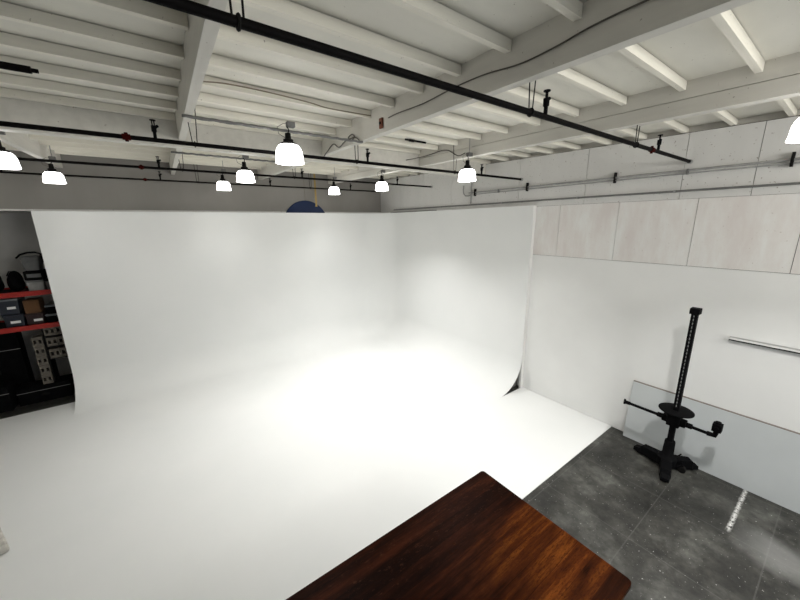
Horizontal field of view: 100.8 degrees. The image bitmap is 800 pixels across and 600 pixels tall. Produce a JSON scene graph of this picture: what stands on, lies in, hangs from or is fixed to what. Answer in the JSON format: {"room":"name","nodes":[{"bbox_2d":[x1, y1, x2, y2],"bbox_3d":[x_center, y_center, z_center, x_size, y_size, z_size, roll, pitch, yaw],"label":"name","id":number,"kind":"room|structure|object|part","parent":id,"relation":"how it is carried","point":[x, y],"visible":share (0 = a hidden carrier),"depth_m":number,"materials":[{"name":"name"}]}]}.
{"room":"studio","nodes":[
{"label":"studio","id":0,"kind":"room"},
{"bbox_2d":[0,150,380,380],"bbox_3d":[-5.163,-0.803,8.237,10.280,4.743,1.482,-10,16,-35],"label":"wall","id":1,"kind":"structure","parent":0,"point":[20,194],"depth_m":6.93,"materials":[{"name":"white paint"}]},
{"bbox_3d":[-4.788,-1.984,7.409,10.280,0.032,0.152,-10,16,-35],"label":"trim","id":2,"kind":"part","parent":1,"relation":"part of","materials":[{"name":"white paint"}]},
{"bbox_2d":[0,0,799,178],"bbox_3d":[-1.016,-1.794,2.199,10.380,0.407,12.800,-10,16,-35],"label":"ceiling","id":3,"kind":"structure","parent":0,"point":[117,56],"depth_m":2.49,"materials":[{"name":"white paint"}]},
{"bbox_2d":[0,131,21,169],"bbox_3d":[-4.337,-1.747,3.548,0.262,0.620,0.262,-10,16,-35],"label":"pendant lamp","id":4,"kind":"object","parent":3,"relation":"hanging from","point":[8,161],"visible":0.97,"depth_m":3.58,"materials":[{"name":"white glass"}]},
{"bbox_3d":[-4.334,-1.529,3.599,0.262,0.173,0.262,-10,16,-35],"label":"lamp shade","id":5,"kind":"part","parent":4,"relation":"part of","materials":[{"name":"white glass"}]},
{"bbox_2d":[0,61,38,73],"bbox_3d":[-2.502,-1.430,1.679,0.880,0.322,0.040,-10,16,-35],"label":"pipe stub","id":6,"kind":"object","parent":3,"relation":"hanging from","point":[3,65],"visible":1,"depth_m":1.91,"materials":[{"name":"black metal"}]},
{"bbox_2d":[0,132,62,167],"bbox_3d":[-2.692,-1.311,1.090,0.080,0.546,12.554,-10,16,-34],"label":"roof beam","id":7,"kind":"structure","parent":3,"relation":"attached to","point":[20,141],"depth_m":4.62,"materials":[{"name":"white paint"}]},
{"bbox_2d":[41,145,65,183],"bbox_3d":[-5.478,-2.159,5.178,0.262,0.621,0.262,-10,16,-35],"label":"pendant lamp","id":8,"kind":"object","parent":3,"relation":"hanging from","point":[50,175],"visible":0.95,"depth_m":5.16,"materials":[{"name":"white glass"}]},
{"bbox_3d":[-5.475,-1.940,5.229,0.262,0.173,0.262,-10,16,-35],"label":"lamp shade","id":9,"kind":"part","parent":8,"relation":"part of","materials":[{"name":"white glass"}]},
{"bbox_2d":[0,168,381,191],"bbox_3d":[-4.610,-2.653,6.804,10.030,0.457,0.052,-10,16,-35],"label":"pipe","id":10,"kind":"object","parent":3,"relation":"hanging from","point":[1,171],"visible":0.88,"depth_m":6.78,"materials":[{"name":"black metal"}]},
{"bbox_2d":[169,0,227,174],"bbox_3d":[-1.287,-1.560,2.081,0.065,0.546,12.554,-10,16,-34],"label":"roof beam","id":11,"kind":"structure","parent":3,"relation":"attached to","point":[200,37],"depth_m":2.08,"materials":[{"name":"white paint"}]},
{"bbox_2d":[171,151,275,162],"bbox_3d":[-2.413,-2.160,5.059,1.813,0.032,0.044,-10,16,-35],"label":"conduit","id":12,"kind":"object","parent":11,"relation":"attached to","point":[218,156],"visible":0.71,"depth_m":4.89,"materials":[{"name":"metal"}]},
{"bbox_2d":[236,155,254,182],"bbox_3d":[-2.367,-2.007,5.034,0.262,0.400,0.262,-10,16,-35],"label":"pendant lamp","id":13,"kind":"object","parent":12,"relation":"hanging from","point":[244,175],"visible":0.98,"depth_m":4.98,"materials":[{"name":"white glass"}]},
{"bbox_3d":[-2.366,-1.896,5.060,0.262,0.173,0.262,-10,16,-35],"label":"lamp shade","id":14,"kind":"part","parent":13,"relation":"part of","materials":[{"name":"white glass"}]},
{"bbox_2d":[182,114,362,142],"bbox_3d":[-1.181,-1.745,3.416,1.813,0.032,0.044,-10,16,-35],"label":"conduit","id":15,"kind":"object","parent":11,"relation":"attached to","point":[183,115],"visible":0.99,"depth_m":3.28,"materials":[{"name":"white metal"}]},
{"bbox_2d":[276,121,303,165],"bbox_3d":[-1.143,-1.614,3.387,0.282,0.400,0.282,-10,16,-35],"label":"pendant lamp","id":16,"kind":"object","parent":15,"relation":"hanging from","point":[288,152],"visible":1,"depth_m":3.33,"materials":[{"name":"white glass"}]},
{"bbox_3d":[-1.141,-1.510,3.411,0.282,0.186,0.282,-10,16,-35],"label":"lamp shade","id":17,"kind":"part","parent":16,"relation":"part of","materials":[{"name":"white glass"}]},
{"bbox_2d":[203,81,370,115],"bbox_3d":[-0.969,-1.854,3.087,1.654,0.040,0.086,-11,17,-38],"label":"cable","id":18,"kind":"object","parent":11,"relation":"attached to","point":[203,81],"visible":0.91,"depth_m":2.96,"materials":[{"name":"grey plastic"}]},
{"bbox_2d":[216,161,230,190],"bbox_3d":[-3.528,-2.505,6.554,0.262,0.621,0.262,-10,16,-35],"label":"pendant lamp","id":19,"kind":"object","parent":3,"relation":"hanging from","point":[222,184],"visible":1,"depth_m":6.53,"materials":[{"name":"white glass"}]},
{"bbox_3d":[-3.525,-2.287,6.605,0.262,0.173,0.262,-10,16,-35],"label":"lamp shade","id":20,"kind":"part","parent":19,"relation":"part of","materials":[{"name":"white glass"}]},
{"bbox_2d":[16,154,431,187],"bbox_3d":[-3.348,-2.274,5.295,10.240,0.452,0.056,-10,16,-35],"label":"pipe","id":21,"kind":"object","parent":3,"relation":"hanging from","point":[158,160],"visible":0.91,"depth_m":5.23,"materials":[{"name":"black metal"}]},
{"bbox_2d":[0,97,485,177],"bbox_3d":[-2.409,-2.009,4.030,10.280,0.342,0.135,-10,16,-35],"label":"cross beam","id":22,"kind":"structure","parent":3,"relation":"attached to","point":[11,109],"depth_m":3.80,"materials":[{"name":"white paint"}]},
{"bbox_2d":[407,150,464,159],"bbox_3d":[0.623,-2.365,5.427,1.168,0.153,0.256,11,17,40],"label":"cable","id":23,"kind":"object","parent":22,"relation":"attached to","point":[441,150],"visible":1,"depth_m":5.42,"materials":[{"name":"grey plastic"}]},
{"bbox_2d":[0,110,522,180],"bbox_3d":[-1.834,-1.742,3.273,10.230,0.492,0.058,-10,16,-35],"label":"pipe","id":24,"kind":"object","parent":3,"relation":"hanging from","point":[125,136],"visible":0.96,"depth_m":3.17,"materials":[{"name":"black metal"}]},
{"bbox_2d":[286,176,324,212],"bbox_3d":[-2.524,-2.401,8.880,1.244,1.971,0.040,-10,16,-35],"label":"disc","id":25,"kind":"object","parent":3,"relation":"hanging from","point":[300,206],"visible":0.23,"depth_m":8.83,"materials":[{"name":"blue fabric"}]},
{"bbox_2d":[313,174,316,206],"bbox_3d":[-2.206,-2.888,8.609,0.055,0.882,0.015,-10,16,-35],"label":"strap","id":26,"kind":"object","parent":3,"relation":"hanging from","point":[313,174],"visible":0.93,"depth_m":8.62,"materials":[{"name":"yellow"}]},
{"bbox_2d":[329,168,339,194],"bbox_3d":[-1.572,-2.826,7.826,0.262,0.619,0.262,-10,16,-35],"label":"pendant lamp","id":27,"kind":"object","parent":3,"relation":"hanging from","point":[333,190],"visible":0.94,"depth_m":7.80,"materials":[{"name":"white glass"}]},
{"bbox_3d":[-1.569,-2.609,7.877,0.262,0.173,0.262,-10,16,-35],"label":"lamp shade","id":28,"kind":"part","parent":27,"relation":"part of","materials":[{"name":"white glass"}]},
{"bbox_2d":[376,170,387,190],"bbox_3d":[-0.371,-2.529,6.658,0.262,0.621,0.262,-10,16,-35],"label":"pendant lamp","id":29,"kind":"object","parent":3,"relation":"hanging from","point":[381,185],"visible":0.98,"depth_m":6.62,"materials":[{"name":"white glass"}]},
{"bbox_3d":[-0.368,-2.311,6.709,0.262,0.173,0.262,-10,16,-35],"label":"lamp shade","id":30,"kind":"part","parent":29,"relation":"part of","materials":[{"name":"white glass"}]},
{"bbox_2d":[405,138,425,143],"bbox_3d":[0.239,-2.422,5.046,0.400,0.040,0.040,-10,16,-35],"label":"pipe nipple","id":31,"kind":"object","parent":3,"relation":"attached to","point":[409,140],"visible":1,"depth_m":5.02,"materials":[{"name":"black metal"}]},
{"bbox_2d":[144,0,692,163],"bbox_3d":[-0.370,-1.258,1.330,10.240,0.478,0.059,-10,16,-35],"label":"pipe","id":32,"kind":"object","parent":3,"relation":"hanging from","point":[240,23],"visible":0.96,"depth_m":1.51,"materials":[{"name":"black metal"}]},
{"bbox_2d":[458,140,475,181],"bbox_3d":[0.992,-2.072,4.849,0.262,0.620,0.262,-10,16,-35],"label":"pendant lamp","id":33,"kind":"object","parent":3,"relation":"hanging from","point":[467,174],"visible":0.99,"depth_m":4.82,"materials":[{"name":"white glass"}]},
{"bbox_3d":[0.994,-1.854,4.900,0.262,0.173,0.262,-10,16,-35],"label":"lamp shade","id":34,"kind":"part","parent":33,"relation":"part of","materials":[{"name":"white glass"}]},
{"bbox_2d":[257,0,754,179],"bbox_3d":[0.155,-1.816,3.098,0.080,0.546,12.554,-10,16,-34],"label":"roof beam","id":35,"kind":"structure","parent":3,"relation":"attached to","point":[650,19],"depth_m":2.04,"materials":[{"name":"white paint"}]},
{"bbox_2d":[324,134,359,155],"bbox_3d":[-0.778,-2.029,4.329,0.151,0.134,1.131,-8,15,-27],"label":"cable","id":36,"kind":"object","parent":35,"relation":"attached to","point":[350,134],"visible":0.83,"depth_m":4.25,"materials":[{"name":"grey plastic"}]},
{"bbox_2d":[379,117,382,128],"bbox_3d":[-0.205,-1.875,3.507,0.029,0.100,0.056,-10,16,-35],"label":"bracket","id":37,"kind":"object","parent":35,"relation":"attached to","point":[381,118],"visible":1,"depth_m":3.50,"materials":[{"name":"red metal"}]},
{"bbox_2d":[388,0,648,117],"bbox_3d":[0.933,-1.512,1.928,0.010,0.067,3.681,-10,16,-34],"label":"cable","id":38,"kind":"object","parent":35,"relation":"attached to","point":[644,1],"visible":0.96,"depth_m":1.99,"materials":[{"name":"grey plastic"}]},
{"bbox_2d":[327,52,799,183],"bbox_3d":[1.645,-2.081,4.149,0.114,0.546,12.555,-10,16,-34],"label":"roof beam","id":39,"kind":"structure","parent":3,"relation":"attached to","point":[779,79],"depth_m":3.09,"materials":[{"name":"white paint"}]},
{"bbox_2d":[786,115,799,143],"bbox_3d":[2.815,-1.397,2.178,0.262,0.621,0.262,-10,16,-35],"label":"pendant lamp","id":40,"kind":"object","parent":3,"relation":"hanging from","point":[794,134],"visible":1,"depth_m":2.27,"materials":[{"name":"white glass"}]},
{"bbox_2d":[0,385,799,599],"bbox_3d":[-1.410,2.699,3.799,10.680,0.150,14.300,-10,16,-35],"label":"floor","id":41,"kind":"structure","parent":0,"point":[698,534],"depth_m":3.78,"materials":[{"name":"concrete"}]},
{"bbox_2d":[0,378,18,412],"bbox_3d":[-7.779,1.878,6.274,0.644,0.480,0.512,-10,16,-35],"label":"road case","id":42,"kind":"object","parent":41,"relation":"on","point":[9,401],"visible":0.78,"depth_m":6.29,"materials":[{"name":"black plastic"}]},
{"bbox_2d":[0,332,34,387],"bbox_3d":[-7.984,1.315,6.564,0.804,1.450,0.312,-10,16,-35],"label":"road case","id":43,"kind":"object","parent":41,"relation":"on","point":[14,359],"visible":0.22,"depth_m":6.58,"materials":[{"name":"black plastic"}]},
{"bbox_2d":[0,286,59,333],"bbox_3d":[-7.668,0.756,6.413,2.660,2.600,0.865,-10,16,-35],"label":"storage rack","id":44,"kind":"object","parent":41,"relation":"on","point":[7,292],"visible":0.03,"depth_m":6.27,"materials":[{"name":"red painted metal"},{"name":"matte black metal"}]},
{"bbox_2d":[0,276,4,291],"bbox_3d":[-7.579,-0.346,6.122,0.300,0.467,0.400,-10,16,-35],"label":"bag","id":45,"kind":"object","parent":44,"relation":"on","point":[2,286],"visible":1,"depth_m":6.19,"materials":[{"name":"fabric"}]},
{"bbox_2d":[2,311,27,327],"bbox_3d":[-7.380,0.363,6.397,0.272,0.255,0.470,-10,16,-35],"label":"storage bin","id":46,"kind":"object","parent":44,"relation":"on","point":[15,320],"visible":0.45,"depth_m":6.22,"materials":[{"name":"black plastic"}]},
{"bbox_2d":[0,297,24,315],"bbox_3d":[-7.404,0.094,6.319,0.282,0.295,0.470,-10,16,-35],"label":"storage bin","id":47,"kind":"object","parent":46,"relation":"on","point":[8,306],"visible":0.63,"depth_m":6.17,"materials":[{"name":"black plastic"}]},
{"bbox_3d":[-7.405,-0.033,6.290,0.282,0.035,0.470,-10,16,-35],"label":"lid","id":48,"kind":"part","parent":47,"relation":"part of","materials":[{"name":"grey"}]},
{"bbox_3d":[-7.382,0.256,6.372,0.272,0.035,0.470,-10,16,-35],"label":"lid","id":49,"kind":"part","parent":46,"relation":"part of","materials":[{"name":"black plastic"}]},
{"bbox_2d":[6,271,25,291],"bbox_3d":[-7.326,-0.362,6.306,0.212,0.407,0.400,-10,16,-35],"label":"bag","id":50,"kind":"object","parent":44,"relation":"on","point":[15,281],"visible":1,"depth_m":6.20,"materials":[{"name":"fabric"}]},
{"bbox_2d":[24,309,47,324],"bbox_3d":[-7.162,0.334,6.553,0.252,0.235,0.470,-10,16,-35],"label":"storage bin","id":51,"kind":"object","parent":44,"relation":"on","point":[33,318],"visible":0.57,"depth_m":6.38,"materials":[{"name":"black plastic"}]},
{"bbox_2d":[22,297,45,313],"bbox_3d":[-7.135,0.099,6.457,0.210,0.256,0.350,-10,16,-35],"label":"cardboard box","id":52,"kind":"object","parent":51,"relation":"on","point":[31,305],"visible":1,"depth_m":6.34,"materials":[{"name":"brown cardboard"}]},
{"bbox_3d":[-7.163,0.237,6.531,0.252,0.035,0.470,-10,16,-35],"label":"lid","id":53,"kind":"part","parent":51,"relation":"part of","materials":[{"name":"brown cardboard"}]},
{"bbox_2d":[25,278,47,290],"bbox_3d":[-7.054,-0.303,6.459,0.242,0.215,0.420,-10,16,-35],"label":"storage bin","id":54,"kind":"object","parent":44,"relation":"on","point":[33,285],"visible":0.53,"depth_m":6.30,"materials":[{"name":"grey plastic"}]},
{"bbox_2d":[23,269,47,280],"bbox_3d":[-7.045,-0.493,6.408,0.260,0.170,0.384,-10,16,-35],"label":"equipment case","id":55,"kind":"object","parent":54,"relation":"on","point":[40,274],"visible":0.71,"depth_m":6.28,"materials":[{"name":"black plastic"}]},
{"bbox_2d":[15,251,43,270],"bbox_3d":[-7.008,-0.751,6.320,0.377,0.361,0.356,-10,16,-35],"label":"bag","id":56,"kind":"object","parent":55,"relation":"on","point":[35,262],"visible":0.94,"depth_m":6.22,"materials":[{"name":"grey fabric"}]},
{"bbox_3d":[-6.913,-0.795,6.175,0.377,0.213,0.032,-10,16,-35],"label":"handle","id":57,"kind":"part","parent":56,"relation":"part of","materials":[{"name":"black fabric"}]},
{"bbox_3d":[-7.055,-0.390,6.439,0.242,0.035,0.420,-10,16,-35],"label":"lid","id":58,"kind":"part","parent":54,"relation":"part of","materials":[{"name":"black plastic"}]},
{"bbox_2d":[44,278,50,288],"bbox_3d":[-6.856,-0.338,6.599,0.232,0.215,0.420,-10,16,-35],"label":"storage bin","id":59,"kind":"object","parent":44,"relation":"on","point":[45,280],"visible":0.18,"depth_m":6.39,"materials":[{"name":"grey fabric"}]},
{"bbox_2d":[45,313,58,322],"bbox_3d":[-6.939,0.319,6.716,0.262,0.185,0.470,-10,16,-35],"label":"storage bin","id":60,"kind":"object","parent":44,"relation":"on","point":[53,317],"visible":0.25,"depth_m":6.51,"materials":[{"name":"black plastic"}]},
{"bbox_2d":[44,301,56,313],"bbox_3d":[-6.925,0.136,6.685,0.262,0.175,0.470,-10,16,-35],"label":"storage bin","id":61,"kind":"object","parent":60,"relation":"on","point":[50,307],"visible":0.48,"depth_m":6.49,"materials":[{"name":"black plastic"}]},
{"bbox_3d":[-6.926,0.068,6.669,0.262,0.035,0.470,-10,16,-35],"label":"lid","id":62,"kind":"part","parent":61,"relation":"part of","materials":[{"name":"grey"}]},
{"bbox_2d":[16,374,74,406],"bbox_3d":[-7.202,1.827,6.768,0.754,0.340,0.412,-10,16,-35],"label":"road case","id":63,"kind":"object","parent":41,"relation":"on","point":[28,393],"visible":0.81,"depth_m":6.63,"materials":[{"name":"black plastic"}]},
{"bbox_3d":[-7.091,1.783,6.599,0.754,0.012,0.014,-10,16,-35],"label":"metal trim","id":64,"kind":"part","parent":63,"relation":"part of","materials":[{"name":"metal"}]},
{"bbox_2d":[41,372,54,383],"bbox_3d":[-7.114,1.568,6.701,0.145,0.190,0.190,-10,16,-35],"label":"block","id":65,"kind":"object","parent":63,"relation":"on","point":[48,378],"visible":0.82,"depth_m":6.64,"materials":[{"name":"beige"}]},
{"bbox_2d":[39,363,52,374],"bbox_3d":[-7.114,1.377,6.658,0.145,0.190,0.190,-10,16,-35],"label":"block","id":66,"kind":"object","parent":65,"relation":"on","point":[45,369],"visible":0.8,"depth_m":6.60,"materials":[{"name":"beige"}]},
{"bbox_2d":[36,354,49,365],"bbox_3d":[-7.119,1.186,6.611,0.145,0.190,0.190,-10,16,-35],"label":"block","id":67,"kind":"object","parent":66,"relation":"on","point":[41,360],"visible":0.82,"depth_m":6.55,"materials":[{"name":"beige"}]},
{"bbox_2d":[34,345,47,356],"bbox_3d":[-7.119,0.995,6.569,0.145,0.190,0.190,-10,16,-35],"label":"block","id":68,"kind":"object","parent":67,"relation":"on","point":[39,351],"visible":0.82,"depth_m":6.50,"materials":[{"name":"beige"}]},
{"bbox_2d":[31,334,44,347],"bbox_3d":[-7.124,0.805,6.522,0.145,0.190,0.190,-10,16,-35],"label":"block","id":69,"kind":"object","parent":68,"relation":"on","point":[37,340],"visible":0.93,"depth_m":6.47,"materials":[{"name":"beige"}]},
{"bbox_2d":[41,329,67,381],"bbox_3d":[-6.813,1.032,6.875,0.644,1.140,0.340,-10,16,-35],"label":"shelf","id":70,"kind":"object","parent":63,"relation":"on","point":[52,361],"visible":0.17,"depth_m":6.66,"materials":[{"name":"black metal"}]},
{"bbox_2d":[43,327,55,335],"bbox_3d":[-6.959,0.600,6.587,0.155,0.175,0.190,-10,16,-35],"label":"block","id":71,"kind":"object","parent":70,"relation":"on","point":[50,331],"visible":0.67,"depth_m":6.52,"materials":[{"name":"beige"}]},
{"bbox_2d":[45,336,58,346],"bbox_3d":[-6.956,0.814,6.637,0.155,0.175,0.190,-10,16,-35],"label":"block","id":72,"kind":"object","parent":70,"relation":"on","point":[51,341],"visible":0.78,"depth_m":6.57,"materials":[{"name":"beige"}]},
{"bbox_2d":[49,346,61,358],"bbox_3d":[-6.953,1.050,6.692,0.155,0.190,0.190,-10,16,-35],"label":"block","id":73,"kind":"object","parent":70,"relation":"on","point":[55,352],"visible":0.82,"depth_m":6.63,"materials":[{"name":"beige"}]},
{"bbox_2d":[54,326,61,334],"bbox_3d":[-6.829,0.577,6.678,0.155,0.175,0.190,-10,16,-35],"label":"block","id":74,"kind":"object","parent":70,"relation":"on","point":[57,329],"visible":0.34,"depth_m":6.59,"materials":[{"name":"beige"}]},
{"bbox_2d":[57,335,64,344],"bbox_3d":[-6.827,0.791,6.728,0.155,0.175,0.190,-10,16,-35],"label":"block","id":75,"kind":"object","parent":70,"relation":"on","point":[60,338],"visible":0.42,"depth_m":6.64,"materials":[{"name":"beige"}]},
{"bbox_2d":[60,345,67,356],"bbox_3d":[-6.824,1.027,6.783,0.155,0.190,0.190,-10,16,-35],"label":"block","id":76,"kind":"object","parent":70,"relation":"on","point":[63,350],"visible":0.43,"depth_m":6.70,"materials":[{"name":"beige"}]},
{"bbox_2d":[0,205,611,599],"bbox_3d":[-2.601,0.482,4.936,10.268,3.680,6.820,-10,16,-35],"label":"cyclorama","id":77,"kind":"object","parent":41,"relation":"on","point":[261,399],"visible":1,"depth_m":6.22,"materials":[{"name":"white paint"}]},
{"bbox_2d":[0,528,9,554],"bbox_3d":[-4.559,2.674,3.489,0.550,0.092,0.500,7,15,31],"label":"foam block","id":78,"kind":"object","parent":77,"relation":"on","point":[4,547],"visible":1,"depth_m":3.55,"materials":[{"name":"white plastic"}]},
{"bbox_2d":[390,210,436,212],"bbox_3d":[0.315,-2.392,8.950,0.029,0.018,2.000,-10,16,-35],"label":"cable","id":79,"kind":"object","parent":77,"relation":"on","point":[425,210],"visible":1,"depth_m":8.88,"materials":[{"name":"grey plastic"}]},
{"bbox_2d":[286,471,630,599],"bbox_3d":[0.266,2.545,2.389,2.645,0.750,1.440,-10,16,-35],"label":"wooden table","id":80,"kind":"object","parent":41,"relation":"on","point":[480,540],"visible":1,"depth_m":2.66,"materials":[{"name":"brown wood"}]},
{"bbox_2d":[623,307,723,482],"bbox_3d":[3.626,1.236,4.381,1.046,2.310,0.626,9,16,36],"label":"stand","id":81,"kind":"object","parent":41,"relation":"on","point":[674,413],"visible":1,"depth_m":4.45,"materials":[{"name":"black metal"}]},
{"bbox_3d":[3.685,1.625,4.581,0.040,0.050,0.900,-10,16,-35],"label":"cross arm","id":82,"kind":"part","parent":81,"relation":"part of","materials":[{"name":"black metal"}]},
{"bbox_2d":[658,402,694,418],"bbox_3d":[3.736,1.491,4.475,0.384,0.017,0.384,-10,16,-35],"label":"round tray","id":83,"kind":"object","parent":81,"relation":"on","point":[685,413],"depth_m":4.43,"materials":[{"name":"black metal"}]},
{"bbox_2d":[623,380,799,513],"bbox_3d":[4.553,1.997,4.076,0.111,0.941,3.070,-10,16,-35],"label":"leaning board","id":84,"kind":"object","parent":41,"relation":"on","point":[758,457],"visible":1,"depth_m":4.34,"materials":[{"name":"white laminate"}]},
{"bbox_2d":[380,109,799,432],"bbox_3d":[2.875,-0.493,6.151,0.250,4.890,14.100,-10,16,-35],"label":"wall","id":85,"kind":"structure","parent":0,"point":[616,281],"depth_m":4.75,"materials":[{"name":"grey paint"}]},
{"bbox_3d":[2.540,-1.304,6.229,0.030,0.878,0.919,-10,16,-35],"label":"plywood panel","id":86,"kind":"part","parent":85,"relation":"part of","materials":[{"name":"beige wood"}]},
{"bbox_3d":[3.084,-1.140,5.499,0.030,0.878,0.919,-10,16,-35],"label":"plywood panel","id":87,"kind":"part","parent":85,"relation":"part of","materials":[{"name":"beige wood"}]},
{"bbox_2d":[394,182,799,209],"bbox_3d":[3.239,-1.607,5.095,0.043,0.036,11.600,-10,16,-35],"label":"conduit","id":88,"kind":"object","parent":85,"relation":"attached to","point":[790,183],"visible":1,"depth_m":4.76,"materials":[{"name":"grey metal"}]},
{"bbox_2d":[463,152,799,196],"bbox_3d":[4.028,-1.660,3.950,0.058,0.246,8.883,-10,16,-35],"label":"conduit","id":89,"kind":"object","parent":85,"relation":"attached to","point":[792,159],"visible":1,"depth_m":4.55,"materials":[{"name":"black metal"}]},
{"bbox_3d":[3.628,-0.977,4.769,0.030,0.878,0.919,-10,16,-35],"label":"plywood panel","id":90,"kind":"part","parent":85,"relation":"part of","materials":[{"name":"beige wood"}]},
{"bbox_3d":[4.172,-0.813,4.040,0.030,0.878,0.919,-10,16,-35],"label":"plywood panel","id":91,"kind":"part","parent":85,"relation":"part of","materials":[{"name":"beige wood"}]},
{"bbox_2d":[729,336,799,353],"bbox_3d":[5.119,0.758,3.019,0.054,0.044,3.075,-10,16,-35],"label":"wall rail","id":92,"kind":"object","parent":85,"relation":"attached to","point":[737,339],"visible":1,"depth_m":3.98,"materials":[{"name":"white plastic"}]},
{"bbox_3d":[4.716,-0.649,3.310,0.030,0.878,0.919,-10,16,-35],"label":"plywood panel","id":93,"kind":"part","parent":85,"relation":"part of","materials":[{"name":"beige wood"}]}
]}

